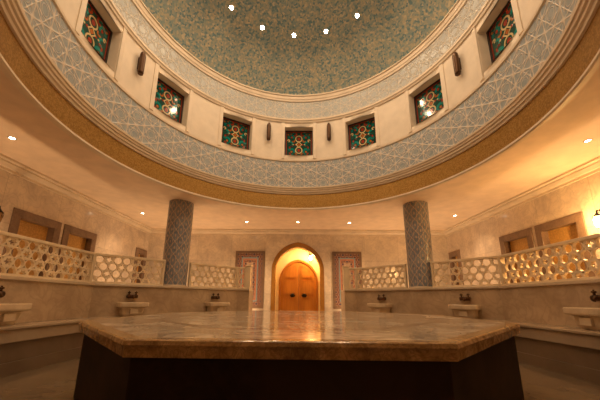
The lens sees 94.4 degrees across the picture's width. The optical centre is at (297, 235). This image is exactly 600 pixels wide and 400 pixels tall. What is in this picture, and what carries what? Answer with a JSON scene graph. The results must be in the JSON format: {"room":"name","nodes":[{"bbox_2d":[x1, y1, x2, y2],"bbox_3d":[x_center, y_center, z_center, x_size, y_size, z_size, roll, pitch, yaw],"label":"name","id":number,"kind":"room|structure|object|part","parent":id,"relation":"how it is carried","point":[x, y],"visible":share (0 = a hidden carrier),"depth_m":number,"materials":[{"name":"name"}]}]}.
{"room":"spa","nodes":[
{"label":"spa","id":0,"kind":"room"},
{"bbox_2d":[0,279,92,322],"bbox_3d":[-4.418,1.194,3.761,0.700,1.200,3.927,0,-13,0],"label":"wall","id":1,"kind":"structure","parent":0,"point":[50,301],"depth_m":4.53,"materials":[{"name":"stone"}]},
{"bbox_2d":[0,286,5,297],"bbox_3d":[-3.980,0.737,3.682,0.162,0.164,0.205,0,-13,0],"label":"tap","id":2,"kind":"object","parent":1,"relation":"attached to","point":[2,293],"visible":1,"depth_m":3.74,"materials":[{"name":"brown metal"}]},
{"bbox_2d":[0,275,94,285],"bbox_3d":[-4.397,0.585,3.901,0.735,0.050,3.921,0,-13,0],"label":"trim","id":3,"kind":"structure","parent":1,"relation":"on","point":[1,276],"depth_m":4.38,"materials":[{"name":"stone"}]},
{"bbox_2d":[0,230,94,282],"bbox_3d":[-4.212,0.260,3.976,0.100,0.620,3.461,0,-13,0],"label":"lattice screen","id":4,"kind":"object","parent":3,"relation":"on","point":[86,277],"visible":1,"depth_m":4.58,"materials":[{"name":"stone"}]},
{"bbox_2d":[0,169,149,282],"bbox_3d":[-5.616,0.098,4.006,0.450,3.430,11.870,0,-13,0],"label":"wall","id":5,"kind":"structure","parent":0,"point":[115,237],"depth_m":6.70,"materials":[{"name":"stone"}]},
{"bbox_2d":[0,206,3,221],"bbox_3d":[-5.277,-0.390,4.863,0.217,0.368,0.130,0,-13,0],"label":"wall lantern","id":6,"kind":"object","parent":5,"relation":"attached to","point":[1,211],"visible":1,"depth_m":4.86,"materials":[{"name":"black metal"}]},
{"bbox_2d":[0,207,61,276],"bbox_3d":[-5.463,0.392,5.617,0.180,1.670,1.090,0,-13,0],"label":"wall niche","id":7,"kind":"object","parent":5,"relation":"attached to","point":[24,223],"visible":0.49,"depth_m":5.74,"materials":[{"name":"brown stone"}]},
{"bbox_3d":[-5.535,0.392,5.617,0.025,1.370,0.790,0,-13,0],"label":"panel","id":8,"kind":"part","parent":7,"relation":"part of","materials":[{"name":"brown wood"}]},
{"bbox_2d":[55,224,96,279],"bbox_3d":[-5.465,0.652,6.747,0.180,1.670,1.050,0,-13,0],"label":"wall niche","id":9,"kind":"object","parent":5,"relation":"attached to","point":[74,237],"visible":0.38,"depth_m":6.87,"materials":[{"name":"brown stone"}]},
{"bbox_3d":[-5.537,0.652,6.747,0.025,1.370,0.750,0,-13,0],"label":"panel","id":10,"kind":"part","parent":9,"relation":"part of","materials":[{"name":"brown wood"}]},
{"bbox_2d":[0,153,152,233],"bbox_3d":[-5.300,-1.474,4.369,0.160,0.200,11.870,0,-13,0],"label":"trim","id":11,"kind":"structure","parent":5,"relation":"attached to","point":[8,164],"depth_m":6.28,"materials":[{"name":"beige paint"}]},
{"bbox_2d":[131,247,146,282],"bbox_3d":[-5.469,1.265,9.407,0.180,1.670,0.670,0,-13,0],"label":"wall niche","id":12,"kind":"object","parent":5,"relation":"attached to","point":[139,252],"visible":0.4,"depth_m":9.57,"materials":[{"name":"brown stone"}]},
{"bbox_2d":[88,286,237,316],"bbox_3d":[-3.138,1.899,6.786,0.700,1.200,3.927,-12,-18,44],"label":"wall","id":13,"kind":"structure","parent":0,"point":[104,299],"depth_m":6.34,"materials":[{"name":"stone"}]},
{"bbox_2d":[126,291,137,298],"bbox_3d":[-3.511,1.254,5.915,0.162,0.164,0.205,-12,-18,44],"label":"tap","id":14,"kind":"object","parent":13,"relation":"attached to","point":[129,295],"visible":1,"depth_m":5.88,"materials":[{"name":"brown metal"}]},
{"bbox_2d":[94,283,237,289],"bbox_3d":[-3.121,1.287,6.914,0.735,0.050,3.921,-12,-18,44],"label":"trim","id":15,"kind":"structure","parent":13,"relation":"on","point":[96,284],"depth_m":6.34,"materials":[{"name":"stone"}]},
{"bbox_2d":[90,253,165,285],"bbox_3d":[-3.710,0.766,6.161,0.100,0.620,1.421,-12,-18,44],"label":"lattice screen","id":16,"kind":"object","parent":15,"relation":"on","point":[162,262],"visible":0.99,"depth_m":6.12,"materials":[{"name":"stone"}]},
{"bbox_2d":[161,199,193,286],"bbox_3d":[-3.094,0.197,7.146,0.640,2.180,0.640,0,-13,0],"label":"tiled column","id":17,"kind":"structure","parent":15,"relation":"on","point":[176,252],"depth_m":6.92,"materials":[{"name":"tile"}]},
{"bbox_2d":[187,262,237,288],"bbox_3d":[-2.269,1.100,7.567,0.100,0.620,1.421,-12,-18,44],"label":"lattice screen","id":18,"kind":"object","parent":15,"relation":"on","point":[191,271],"visible":1,"depth_m":7.50,"materials":[{"name":"stone"}]},
{"bbox_2d":[211,293,219,298],"bbox_3d":[-2.135,1.573,7.258,0.162,0.164,0.205,-12,-18,44],"label":"tap","id":19,"kind":"object","parent":13,"relation":"attached to","point":[213,294],"visible":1,"depth_m":7.23,"materials":[{"name":"brown metal"}]},
{"bbox_2d":[236,290,252,310],"bbox_3d":[-1.687,2.198,8.039,0.623,1.200,0.700,0,-13,0],"label":"wall","id":20,"kind":"structure","parent":0,"point":[244,298],"depth_m":7.79,"materials":[{"name":"stone"}]},
{"bbox_3d":[-1.681,1.585,8.162,0.620,0.050,0.735,0,-13,0],"label":"trim","id":21,"kind":"structure","parent":20,"relation":"on","visible":0},
{"bbox_2d":[237,265,251,288],"bbox_3d":[-1.556,1.191,8.076,0.406,0.680,0.190,0,-13,0],"label":"lattice screen","id":22,"kind":"object","parent":21,"relation":"on","point":[247,272],"visible":1,"depth_m":8.02,"materials":[{"name":"stone"}]},
{"bbox_3d":[-1.634,1.218,8.060,0.251,0.620,0.100,0,-13,0],"label":"screen frame","id":23,"kind":"part","parent":22,"relation":"part of","materials":[{"name":"stone"}]},
{"bbox_3d":[-1.438,1.192,8.076,0.170,0.680,0.190,0,-13,0],"label":"post","id":24,"kind":"part","parent":22,"relation":"part of","materials":[{"name":"stone"}]},
{"bbox_2d":[144,234,450,310],"bbox_3d":[-0.011,1.492,9.895,10.780,3.430,0.285,0,-13,0],"label":"wall","id":25,"kind":"structure","parent":0,"point":[204,249],"depth_m":10.00,"materials":[{"name":"paint"}]},
{"bbox_2d":[234,251,264,307],"bbox_3d":[-1.711,1.510,9.757,1.040,1.990,0.039,0,-13,0],"label":"wall panel","id":26,"kind":"object","parent":25,"relation":"attached to","point":[256,259],"visible":0.58,"depth_m":9.82,"materials":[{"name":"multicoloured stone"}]},
{"bbox_2d":[270,242,324,310],"bbox_3d":[-0.012,1.716,9.851,1.850,2.975,0.330,0,-13,0],"label":"arch reveal","id":27,"kind":"object","parent":25,"relation":"attached to","point":[297,245],"visible":0.86,"depth_m":9.84,"materials":[{"name":"orange stone"}]},
{"bbox_2d":[150,228,445,236],"bbox_3d":[0.001,-0.124,10.074,10.780,0.200,0.160,0,-13,0],"label":"trim","id":28,"kind":"structure","parent":25,"relation":"attached to","point":[156,231],"depth_m":10.06,"materials":[{"name":"beige paint"}]},
{"bbox_2d":[332,252,362,308],"bbox_3d":[1.739,1.534,9.757,1.040,1.990,0.039,0,-13,0],"label":"wall panel","id":29,"kind":"object","parent":25,"relation":"attached to","point":[339,259],"visible":0.59,"depth_m":9.84,"materials":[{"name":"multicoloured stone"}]},
{"bbox_2d":[275,249,319,310],"bbox_3d":[-0.013,1.812,10.994,3.000,3.300,0.200,0,-13,0],"label":"wall","id":30,"kind":"structure","parent":0,"point":[295,254],"depth_m":11.05,"materials":[{"name":"paint"}]},
{"bbox_2d":[278,259,317,310],"bbox_3d":[0.015,2.170,10.842,1.530,2.515,0.215,0,-13,0],"label":"arched door","id":31,"kind":"structure","parent":30,"relation":"in","point":[291,297],"depth_m":10.84,"materials":[{"name":"brown wood"}]},
{"bbox_3d":[-0.340,2.797,10.670,0.520,0.870,0.032,0,-13,0],"label":"door panel","id":32,"kind":"part","parent":31,"relation":"part of","materials":[{"name":"orange wood"}]},
{"bbox_3d":[-0.334,2.008,10.852,0.520,0.550,0.032,0,-13,0],"label":"door panel","id":33,"kind":"part","parent":31,"relation":"part of","materials":[{"name":"orange wood"}]},
{"bbox_3d":[-0.305,1.399,10.992,0.470,0.520,0.032,0,-13,0],"label":"door panel","id":34,"kind":"part","parent":31,"relation":"part of","materials":[{"name":"orange wood"}]},
{"bbox_3d":[0.345,1.403,10.992,0.470,0.520,0.032,0,-13,0],"label":"door panel","id":35,"kind":"part","parent":31,"relation":"part of","materials":[{"name":"orange wood"}]},
{"bbox_3d":[0.366,2.013,10.852,0.520,0.550,0.032,0,-13,0],"label":"door panel","id":36,"kind":"part","parent":31,"relation":"part of","materials":[{"name":"orange wood"}]},
{"bbox_3d":[0.360,2.802,10.670,0.520,0.870,0.032,0,-13,0],"label":"door panel","id":37,"kind":"part","parent":31,"relation":"part of","materials":[{"name":"orange wood"}]},
{"bbox_2d":[20,0,577,186],"bbox_3d":[-0.002,-2.542,4.628,6.920,0.830,6.920,0,-13,0],"label":"tile band","id":38,"kind":"structure","parent":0,"point":[57,39],"depth_m":5.57,"materials":[{"name":"tile"}]},
{"bbox_2d":[52,0,545,161],"bbox_3d":[0.001,-2.973,4.727,6.920,0.095,6.920,0,-13,0],"label":"trim","id":39,"kind":"structure","parent":38,"relation":"attached to","point":[55,2],"depth_m":5.84,"materials":[{"name":"beige paint"}]},
{"bbox_2d":[57,0,540,158],"bbox_3d":[0.005,-3.599,4.871,7.406,1.200,7.406,0,-13,0],"label":"wall","id":40,"kind":"structure","parent":0,"point":[205,115],"depth_m":6.46,"materials":[{"name":"beige paint"}]},
{"bbox_2d":[75,0,126,81],"bbox_3d":[-3.532,-3.611,4.894,0.265,1.175,1.030,0,-13,0],"label":"window","id":41,"kind":"structure","parent":40,"relation":"in","point":[90,22],"depth_m":5.03,"materials":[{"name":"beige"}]},
{"bbox_3d":[-3.635,-3.599,4.892,0.016,0.850,0.770,0,-13,0],"label":"stained glass","id":42,"kind":"part","parent":41,"relation":"part of","materials":[{"name":"multicoloured glass"}]},
{"bbox_2d":[137,51,145,75],"bbox_3d":[-3.260,-3.601,5.789,0.144,0.550,0.120,-3,-13,15],"label":"wall lamp","id":43,"kind":"object","parent":40,"relation":"attached to","point":[142,59],"visible":1,"depth_m":5.74,"materials":[{"name":"brown metal"}]},
{"bbox_2d":[149,63,193,131],"bbox_3d":[-3.049,-3.212,6.614,0.265,1.175,1.030,-7,-15,30],"label":"window","id":44,"kind":"structure","parent":40,"relation":"in","point":[164,97],"depth_m":6.69,"materials":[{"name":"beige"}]},
{"bbox_3d":[-3.138,-3.189,6.662,0.016,0.850,0.770,-7,-15,30],"label":"stained glass","id":45,"kind":"part","parent":44,"relation":"part of","materials":[{"name":"multicoloured glass"}]},
{"bbox_2d":[217,106,255,154],"bbox_3d":[-1.747,-2.914,7.867,1.030,1.175,0.265,8,-15,-29],"label":"window","id":46,"kind":"structure","parent":40,"relation":"in","point":[232,132],"depth_m":7.94,"materials":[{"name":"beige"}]},
{"bbox_3d":[-1.798,-2.882,7.951,0.770,0.850,0.016,8,-15,-29],"label":"stained glass","id":47,"kind":"part","parent":46,"relation":"part of","materials":[{"name":"multicoloured glass"}]},
{"bbox_2d":[267,122,270,140],"bbox_3d":[-0.852,-3.051,8.106,0.120,0.550,0.144,4,-13,-14],"label":"wall lamp","id":48,"kind":"object","parent":40,"relation":"attached to","point":[268,124],"visible":1,"depth_m":8.05,"materials":[{"name":"brown metal"}]},
{"bbox_2d":[281,122,315,158],"bbox_3d":[0.024,-2.798,8.317,1.030,1.175,0.265,0,-13,0],"label":"window","id":49,"kind":"structure","parent":40,"relation":"in","point":[296,142],"depth_m":8.39,"materials":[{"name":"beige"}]},
{"bbox_3d":[0.025,-2.763,8.414,0.770,0.850,0.016,0,-13,0],"label":"stained glass","id":50,"kind":"part","parent":49,"relation":"part of","materials":[{"name":"multicoloured glass"}]},
{"bbox_2d":[105,0,493,122],"bbox_3d":[0.010,-4.228,5.016,6.920,0.130,6.920,0,-13,0],"label":"trim","id":51,"kind":"structure","parent":40,"relation":"attached to","point":[488,3],"depth_m":6.76,"materials":[{"name":"beige paint"}]},
{"bbox_2d":[327,123,330,140],"bbox_3d":[0.900,-3.041,8.094,0.120,0.550,0.144,-3,-13,15],"label":"wall lamp","id":52,"kind":"object","parent":40,"relation":"attached to","point":[328,124],"visible":1,"depth_m":8.03,"materials":[{"name":"brown metal"}]},
{"bbox_2d":[342,107,379,154],"bbox_3d":[1.790,-2.895,7.843,1.030,1.175,0.265,-7,-15,30],"label":"window","id":53,"kind":"structure","parent":40,"relation":"in","point":[365,132],"depth_m":7.92,"materials":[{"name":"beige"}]},
{"bbox_3d":[1.842,-2.863,7.927,0.770,0.850,0.016,-7,-15,30],"label":"stained glass","id":54,"kind":"part","parent":53,"relation":"part of","materials":[{"name":"multicoloured glass"}]},
{"bbox_2d":[405,63,448,132],"bbox_3d":[3.078,-3.179,6.572,0.265,1.175,1.030,8,-15,-29],"label":"window","id":55,"kind":"structure","parent":40,"relation":"in","point":[432,99],"depth_m":6.65,"materials":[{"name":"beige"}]},
{"bbox_3d":[3.167,-3.154,6.619,0.016,0.850,0.770,8,-15,-29],"label":"stained glass","id":56,"kind":"part","parent":55,"relation":"part of","materials":[{"name":"multicoloured glass"}]},
{"bbox_2d":[452,52,461,75],"bbox_3d":[3.282,-3.565,5.745,0.144,0.550,0.120,4,-13,-14],"label":"wall lamp","id":57,"kind":"object","parent":40,"relation":"attached to","point":[455,57],"visible":1,"depth_m":5.70,"materials":[{"name":"brown metal"}]},
{"bbox_2d":[471,0,523,81],"bbox_3d":[3.542,-3.573,4.846,0.265,1.175,1.030,0,-13,0],"label":"window","id":58,"kind":"structure","parent":40,"relation":"in","point":[508,22],"depth_m":4.98,"materials":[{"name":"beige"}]},
{"bbox_3d":[3.645,-3.560,4.842,0.016,0.850,0.770,0,-13,0],"label":"stained glass","id":59,"kind":"part","parent":58,"relation":"part of","materials":[{"name":"multicoloured glass"}]},
{"bbox_2d":[142,0,456,94],"bbox_3d":[0.021,-5.896,5.400,6.732,1.734,6.732,0,-13,0],"label":"ceiling","id":60,"kind":"structure","parent":0,"point":[353,51],"depth_m":7.36,"materials":[{"name":"tile"}]},
{"bbox_2d":[112,0,486,118],"bbox_3d":[0.012,-4.569,5.095,6.840,0.590,6.840,0,-13,0],"label":"wall","id":61,"kind":"structure","parent":0,"point":[141,27],"depth_m":7.19,"materials":[{"name":"tile"}]},
{"bbox_2d":[131,0,467,102],"bbox_3d":[0.015,-4.949,5.182,6.830,0.230,6.830,0,-13,0],"label":"trim","id":62,"kind":"structure","parent":61,"relation":"attached to","point":[459,4],"depth_m":7.34,"materials":[{"name":"beige paint"}]},
{"bbox_2d":[0,67,599,229],"bbox_3d":[0.011,-1.593,4.404,10.780,0.120,11.870,0,-13,0],"label":"ceiling","id":63,"kind":"structure","parent":0,"point":[556,148],"depth_m":5.88,"materials":[{"name":"paint"}]},
{"bbox_2d":[582,138,592,142],"bbox_3d":[4.561,-1.500,4.375,0.120,0.012,0.120,0,-13,0],"label":"recessed light","id":64,"kind":"object","parent":63,"relation":"in","point":[589,139],"visible":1,"depth_m":4.37,"materials":[{"name":"beige"}]},
{"bbox_2d":[0,5,599,207],"bbox_3d":[-0.008,-1.757,4.447,7.000,0.420,7.000,0,-13,0],"label":"mosaic band","id":65,"kind":"structure","parent":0,"point":[588,46],"depth_m":4.90,"materials":[{"name":"tile"}]},
{"bbox_2d":[0,0,599,194],"bbox_3d":[-0.006,-2.050,4.515,7.000,0.200,7.000,0,-13,0],"label":"trim","id":66,"kind":"structure","parent":65,"relation":"attached to","point":[584,11],"depth_m":4.44,"materials":[{"name":"beige paint"}]},
{"bbox_2d":[0,49,599,210],"bbox_3d":[-0.009,-1.544,4.398,7.120,0.058,7.120,0,-13,0],"label":"trim","id":67,"kind":"structure","parent":65,"relation":"attached to","point":[594,65],"depth_m":4.39,"materials":[{"name":"beige paint"}]},
{"bbox_2d":[0,357,599,399],"bbox_3d":[-0.014,2.013,4.242,11.380,0.120,13.770,0,-13,0],"label":"floor","id":68,"kind":"structure","parent":0,"point":[57,381],"depth_m":3.17,"materials":[{"name":"stone"}]},
{"bbox_2d":[0,317,105,377],"bbox_3d":[-3.814,1.490,3.694,0.508,0.600,3.345,0,-13,0],"label":"bench","id":69,"kind":"object","parent":68,"relation":"on","point":[24,346],"visible":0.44,"depth_m":3.89,"materials":[{"name":"beige stone"}]},
{"bbox_2d":[0,303,32,325],"bbox_3d":[-3.881,1.021,3.617,0.358,0.275,0.538,0,-13,0],"label":"basin","id":70,"kind":"object","parent":69,"relation":"on","point":[10,313],"visible":1,"depth_m":3.63,"materials":[{"name":"stone"}]},
{"bbox_3d":[-3.763,1.059,3.609,0.046,0.100,0.151,0,-13,0],"label":"carved panel","id":71,"kind":"part","parent":70,"relation":"part of","materials":[{"name":"stone"}]},
{"bbox_3d":[-3.813,1.296,3.739,0.508,0.200,3.338,0,-13,0],"label":"seat","id":72,"kind":"part","parent":69,"relation":"part of","materials":[{"name":"stone"}]},
{"bbox_2d":[97,316,126,317],"bbox_3d":[-2.710,2.098,6.301,0.508,0.600,3.345,-12,-18,44],"label":"bench","id":73,"kind":"object","parent":68,"relation":"on","point":[107,316],"visible":0.02,"depth_m":5.59,"materials":[{"name":"beige stone"}]},
{"bbox_2d":[116,302,148,315],"bbox_3d":[-3.442,1.522,5.780,0.358,0.275,0.538,-12,-18,44],"label":"basin","id":74,"kind":"object","parent":73,"relation":"on","point":[125,308],"visible":0.97,"depth_m":5.66,"materials":[{"name":"stone"}]},
{"bbox_3d":[-3.358,1.540,5.690,0.046,0.100,0.151,-12,-18,44],"label":"carved panel","id":75,"kind":"part","parent":74,"relation":"part of","materials":[{"name":"stone"}]},
{"bbox_2d":[205,302,229,311],"bbox_3d":[-2.065,1.841,7.123,0.358,0.275,0.538,-12,-18,44],"label":"basin","id":76,"kind":"object","parent":73,"relation":"on","point":[211,306],"visible":0.72,"depth_m":7.00,"materials":[{"name":"stone"}]},
{"bbox_2d":[73,310,523,399],"bbox_3d":[0.040,1.451,3.683,4.620,0.724,4.590,0,-13,0],"label":"platform","id":77,"kind":"object","parent":68,"relation":"on","point":[252,354],"visible":1,"depth_m":1.59,"materials":[{"name":"brown stone"}]},
{"bbox_2d":[490,320,599,384],"bbox_3d":[3.753,1.543,3.694,0.508,0.600,3.345,0,-13,0],"label":"bench","id":78,"kind":"object","parent":68,"relation":"on","point":[574,352],"visible":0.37,"depth_m":3.76,"materials":[{"name":"beige stone"}]},
{"bbox_3d":[3.755,1.349,3.739,0.508,0.200,3.338,0,-13,0],"label":"seat","id":79,"kind":"part","parent":78,"relation":"part of","materials":[{"name":"stone"}]},
{"bbox_2d":[562,307,599,330],"bbox_3d":[3.826,1.066,3.578,0.358,0.275,0.538,0,-13,0],"label":"basin","id":80,"kind":"object","parent":78,"relation":"on","point":[588,318],"visible":1,"depth_m":3.56,"materials":[{"name":"stone"}]},
{"bbox_3d":[3.708,1.102,3.570,0.046,0.100,0.151,0,-13,0],"label":"carved panel","id":81,"kind":"part","parent":80,"relation":"part of","materials":[{"name":"stone"}]},
{"bbox_3d":[2.641,2.136,6.301,3.345,0.600,0.508,-12,-18,44],"label":"bench","id":82,"kind":"object","parent":68,"relation":"on","visible":0},
{"bbox_2d":[367,303,392,312],"bbox_3d":[2.070,1.854,7.054,0.538,0.275,0.358,-12,-18,44],"label":"basin","id":83,"kind":"object","parent":82,"relation":"on","point":[375,307],"visible":0.83,"depth_m":6.94,"materials":[{"name":"stone"}]},
{"bbox_2d":[448,305,481,318],"bbox_3d":[3.437,1.558,5.724,0.538,0.275,0.358,-12,-18,44],"label":"basin","id":84,"kind":"object","parent":82,"relation":"on","point":[464,311],"visible":0.94,"depth_m":5.61,"materials":[{"name":"stone"}]},
{"bbox_3d":[3.353,1.575,5.635,0.151,0.100,0.046,-12,-18,44],"label":"carved panel","id":85,"kind":"part","parent":84,"relation":"part of","materials":[{"name":"stone"}]},
{"bbox_2d":[341,291,356,311],"bbox_3d":[1.616,2.221,8.039,0.623,1.200,0.700,0,-13,0],"label":"wall","id":86,"kind":"structure","parent":0,"point":[348,298],"depth_m":7.79,"materials":[{"name":"stone"}]},
{"bbox_3d":[1.619,1.608,8.162,0.620,0.050,0.735,0,-13,0],"label":"trim","id":87,"kind":"structure","parent":86,"relation":"on","visible":0},
{"bbox_2d":[342,266,356,289],"bbox_3d":[1.499,1.212,8.076,0.406,0.680,0.190,0,-13,0],"label":"lattice screen","id":88,"kind":"object","parent":87,"relation":"on","point":[346,271],"visible":0.91,"depth_m":8.02,"materials":[{"name":"stone"}]},
{"bbox_3d":[1.382,1.212,8.076,0.170,0.680,0.190,0,-13,0],"label":"post","id":89,"kind":"part","parent":88,"relation":"part of","materials":[{"name":"stone"}]},
{"bbox_3d":[1.577,1.240,8.060,0.251,0.620,0.100,0,-13,0],"label":"screen frame","id":90,"kind":"part","parent":88,"relation":"part of","materials":[{"name":"stone"}]},
{"bbox_2d":[356,288,504,319],"bbox_3d":[3.071,1.942,6.786,3.927,1.200,0.700,-12,-18,44],"label":"wall","id":91,"kind":"structure","parent":0,"point":[433,302],"depth_m":6.34,"materials":[{"name":"stone"}]},
{"bbox_2d":[377,294,385,300],"bbox_3d":[2.143,1.587,7.189,0.205,0.164,0.162,-12,-18,44],"label":"tap","id":92,"kind":"object","parent":91,"relation":"attached to","point":[379,298],"visible":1,"depth_m":7.16,"materials":[{"name":"brown metal"}]},
{"bbox_2d":[356,286,498,290],"bbox_3d":[3.063,1.331,6.914,3.921,0.050,0.735,-12,-18,44],"label":"trim","id":93,"kind":"structure","parent":91,"relation":"on","point":[474,287],"depth_m":6.34,"materials":[{"name":"stone"}]},
{"bbox_2d":[356,264,407,288],"bbox_3d":[2.231,1.127,7.550,1.471,0.620,0.100,-12,-18,44],"label":"lattice screen","id":94,"kind":"object","parent":93,"relation":"on","point":[396,266],"visible":0.99,"depth_m":7.48,"materials":[{"name":"stone"}]},
{"bbox_2d":[403,201,434,287],"bbox_3d":[3.086,0.232,7.111,0.640,2.180,0.640,0,-13,0],"label":"tiled column","id":95,"kind":"structure","parent":93,"relation":"on","point":[419,251],"depth_m":6.89,"materials":[{"name":"tile"}]},
{"bbox_2d":[430,256,502,287],"bbox_3d":[3.676,0.814,6.144,1.371,0.620,0.100,-12,-18,44],"label":"lattice screen","id":96,"kind":"object","parent":93,"relation":"on","point":[464,261],"visible":0.97,"depth_m":6.09,"materials":[{"name":"stone"}]},
{"bbox_2d":[459,293,470,300],"bbox_3d":[3.510,1.290,5.859,0.205,0.164,0.162,-12,-18,44],"label":"tap","id":97,"kind":"object","parent":91,"relation":"attached to","point":[461,298],"visible":1,"depth_m":5.83,"materials":[{"name":"brown metal"}]},
{"bbox_2d":[446,171,599,284],"bbox_3d":[5.614,0.176,4.006,0.450,3.430,11.870,0,-13,0],"label":"wall","id":98,"kind":"structure","parent":0,"point":[481,239],"depth_m":6.62,"materials":[{"name":"stone"}]},
{"bbox_2d":[449,250,463,284],"bbox_3d":[5.451,1.341,9.407,0.180,1.670,0.670,0,-13,0],"label":"wall niche","id":99,"kind":"object","parent":98,"relation":"attached to","point":[455,254],"visible":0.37,"depth_m":9.57,"materials":[{"name":"brown stone"}]},
{"bbox_2d":[499,227,541,282],"bbox_3d":[5.455,0.729,6.747,0.180,1.670,1.050,0,-13,0],"label":"wall niche","id":100,"kind":"object","parent":98,"relation":"attached to","point":[523,239],"visible":0.41,"depth_m":6.89,"materials":[{"name":"brown stone"}]},
{"bbox_3d":[5.527,0.730,6.747,0.025,1.370,0.750,0,-13,0],"label":"panel","id":101,"kind":"part","parent":100,"relation":"part of","materials":[{"name":"brown wood"}]},
{"bbox_2d":[443,156,599,236],"bbox_3d":[5.320,-1.400,4.369,0.160,0.200,11.870,0,-13,0],"label":"trim","id":102,"kind":"structure","parent":98,"relation":"attached to","point":[592,166],"depth_m":6.23,"materials":[{"name":"beige paint"}]},
{"bbox_2d":[534,211,595,279],"bbox_3d":[5.457,0.469,5.617,0.180,1.670,1.090,0,-13,0],"label":"wall niche","id":103,"kind":"object","parent":98,"relation":"attached to","point":[573,226],"visible":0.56,"depth_m":5.71,"materials":[{"name":"brown stone"}]},
{"bbox_3d":[5.529,0.469,5.617,0.025,1.370,0.790,0,-13,0],"label":"panel","id":104,"kind":"part","parent":103,"relation":"part of","materials":[{"name":"brown wood"}]},
{"bbox_2d":[592,210,599,227],"bbox_3d":[5.282,-0.316,4.863,0.217,0.368,0.130,0,-13,0],"label":"wall lantern","id":105,"kind":"object","parent":98,"relation":"attached to","point":[596,217],"visible":1,"depth_m":4.84,"materials":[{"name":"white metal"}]},
{"bbox_3d":[5.240,-0.266,4.851,0.120,0.245,0.120,0,-13,0],"label":"glass","id":106,"kind":"part","parent":105,"relation":"part of","materials":[{"name":"white glass"}]},
{"bbox_2d":[500,283,599,326],"bbox_3d":[4.361,1.255,3.761,0.700,1.200,3.927,0,-13,0],"label":"wall","id":107,"kind":"structure","parent":0,"point":[537,304],"depth_m":4.49,"materials":[{"name":"stone"}]},
{"bbox_2d":[498,279,599,287],"bbox_3d":[4.348,0.646,3.901,0.735,0.050,3.921,0,-13,0],"label":"trim","id":108,"kind":"structure","parent":107,"relation":"on","point":[590,280],"depth_m":4.31,"materials":[{"name":"stone"}]},
{"bbox_2d":[498,233,599,285],"bbox_3d":[4.168,0.318,3.976,0.100,0.620,3.461,0,-13,0],"label":"lattice screen","id":109,"kind":"object","parent":108,"relation":"on","point":[585,241],"visible":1,"depth_m":4.50,"materials":[{"name":"stone"}]},
{"bbox_2d":[590,290,599,301],"bbox_3d":[3.930,0.783,3.643,0.162,0.164,0.205,0,-13,0],"label":"tap","id":110,"kind":"object","parent":107,"relation":"attached to","point":[593,297],"visible":1,"depth_m":3.64,"materials":[{"name":"brown metal"}]},
{"bbox_3d":[3.905,0.819,3.635,0.113,0.090,0.059,0,-13,0],"label":"spout","id":111,"kind":"part","parent":110,"relation":"part of","materials":[{"name":"brown metal"}]}
]}

